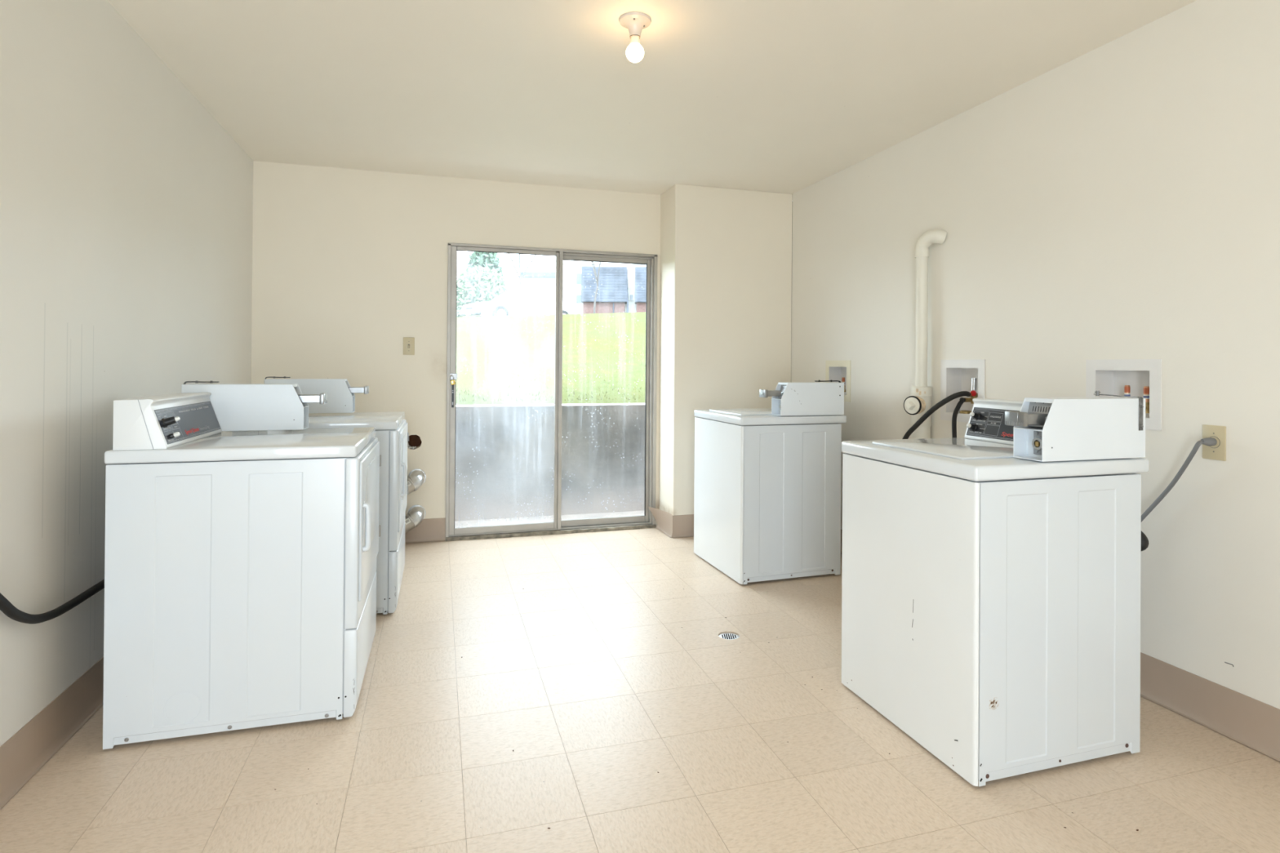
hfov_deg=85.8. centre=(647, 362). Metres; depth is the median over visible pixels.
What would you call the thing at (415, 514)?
pipe
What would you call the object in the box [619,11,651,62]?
ceiling lamp
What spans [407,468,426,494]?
pipe
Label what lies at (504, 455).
wall
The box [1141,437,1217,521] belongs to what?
power cord
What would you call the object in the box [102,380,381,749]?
dryer
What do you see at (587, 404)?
wall cap
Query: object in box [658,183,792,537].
wall
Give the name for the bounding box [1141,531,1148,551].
hose
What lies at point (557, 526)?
door
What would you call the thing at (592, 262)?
bare tree
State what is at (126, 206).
wall
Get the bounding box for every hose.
[902,391,970,439]
[951,397,965,437]
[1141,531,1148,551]
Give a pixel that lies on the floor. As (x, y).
(568, 672)
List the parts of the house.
pane, pane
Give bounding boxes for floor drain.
[718,632,739,639]
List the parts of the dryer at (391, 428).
slide handle, panel, panel, panel, door, door handle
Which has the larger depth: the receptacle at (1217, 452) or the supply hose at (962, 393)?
the supply hose at (962, 393)
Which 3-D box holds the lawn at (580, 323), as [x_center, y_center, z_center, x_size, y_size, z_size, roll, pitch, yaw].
[-7.670,-2.775,42.387,90.000,6.486,74.250,1,0,-17]
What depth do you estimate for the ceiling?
2.96 m
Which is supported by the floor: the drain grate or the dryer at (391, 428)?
the dryer at (391, 428)
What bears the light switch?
attached to the wall at (348, 264)
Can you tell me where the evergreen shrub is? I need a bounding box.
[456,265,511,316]
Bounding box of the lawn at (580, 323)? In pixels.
[455,311,645,404]
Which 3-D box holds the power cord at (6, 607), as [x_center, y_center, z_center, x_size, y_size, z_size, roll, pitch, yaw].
[-1.695,0.470,1.896,0.063,0.567,1.234,0,0,-13]
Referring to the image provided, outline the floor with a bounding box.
[0,528,1279,852]
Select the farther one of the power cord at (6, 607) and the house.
the house
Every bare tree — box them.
[507,253,536,290]
[591,261,600,313]
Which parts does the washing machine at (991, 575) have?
panel, loading lid, knob, knob, control panel, slide handle, vault plate, slot plate, panel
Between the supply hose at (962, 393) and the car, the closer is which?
the supply hose at (962, 393)
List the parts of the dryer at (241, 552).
knob, control panel, panel, slide handle, panel, panel, handle plate, door handle, door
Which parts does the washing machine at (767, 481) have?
panel, loading lid, slide handle, slot plate, panel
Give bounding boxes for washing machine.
[693,379,846,584]
[841,391,1149,786]
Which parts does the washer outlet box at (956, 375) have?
valve handle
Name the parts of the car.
number plate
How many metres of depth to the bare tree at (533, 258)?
33.29 m
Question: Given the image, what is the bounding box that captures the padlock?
[448,374,455,385]
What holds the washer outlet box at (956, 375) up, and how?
attached to the wall at (1121, 200)
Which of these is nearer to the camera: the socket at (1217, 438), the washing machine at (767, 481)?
the socket at (1217, 438)
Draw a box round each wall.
[0,0,253,746]
[251,160,660,540]
[454,405,644,521]
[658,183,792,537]
[791,0,1279,709]
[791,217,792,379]
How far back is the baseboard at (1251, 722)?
2.26 m
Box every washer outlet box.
[825,360,850,401]
[940,359,985,422]
[1085,359,1161,431]
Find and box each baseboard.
[0,656,103,809]
[404,517,445,543]
[647,506,672,537]
[672,514,693,537]
[840,528,1279,761]
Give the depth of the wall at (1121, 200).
2.53 m
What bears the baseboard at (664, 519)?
attached to the wall at (726, 293)
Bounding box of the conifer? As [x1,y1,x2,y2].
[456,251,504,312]
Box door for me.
[445,242,657,541]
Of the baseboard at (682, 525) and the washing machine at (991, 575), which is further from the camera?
the baseboard at (682, 525)
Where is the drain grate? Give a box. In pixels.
[721,634,736,639]
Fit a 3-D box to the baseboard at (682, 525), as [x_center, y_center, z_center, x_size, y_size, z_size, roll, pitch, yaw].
[0.604,1.129,4.836,0.902,0.150,0.018,1,0,-17]
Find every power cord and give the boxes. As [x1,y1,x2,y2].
[0,578,104,623]
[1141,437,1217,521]
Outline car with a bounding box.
[459,288,577,316]
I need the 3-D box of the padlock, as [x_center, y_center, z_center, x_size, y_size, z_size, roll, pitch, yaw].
[-1.300,0.118,4.582,0.041,0.069,0.015,1,0,-17]
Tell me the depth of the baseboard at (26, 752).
2.05 m
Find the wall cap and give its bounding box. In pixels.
[455,403,644,407]
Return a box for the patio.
[454,510,644,527]
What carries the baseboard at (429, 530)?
attached to the wall at (348, 264)
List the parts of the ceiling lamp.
bulb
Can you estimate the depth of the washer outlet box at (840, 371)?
4.47 m
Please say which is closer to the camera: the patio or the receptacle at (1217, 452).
the receptacle at (1217, 452)
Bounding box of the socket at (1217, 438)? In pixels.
[1210,436,1219,447]
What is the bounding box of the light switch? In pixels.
[403,337,414,355]
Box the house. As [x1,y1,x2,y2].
[562,260,646,314]
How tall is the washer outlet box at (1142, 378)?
0.253 m
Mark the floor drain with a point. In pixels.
(730, 636)
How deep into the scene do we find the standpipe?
3.54 m
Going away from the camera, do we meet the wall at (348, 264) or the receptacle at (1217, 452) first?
the receptacle at (1217, 452)
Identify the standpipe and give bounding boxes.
[903,229,946,439]
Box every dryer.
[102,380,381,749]
[264,376,408,614]
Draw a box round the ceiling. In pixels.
[107,0,1196,195]
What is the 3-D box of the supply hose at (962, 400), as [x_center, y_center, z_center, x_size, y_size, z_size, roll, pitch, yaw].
[1.505,0.389,3.309,0.094,0.437,0.046,1,0,-34]
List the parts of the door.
latch plate, sliding panel, rail, rail, track rail, rail, rail, fixed panel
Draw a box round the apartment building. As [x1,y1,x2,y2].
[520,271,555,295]
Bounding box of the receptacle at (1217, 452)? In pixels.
[1202,424,1226,461]
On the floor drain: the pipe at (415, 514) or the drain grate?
the drain grate

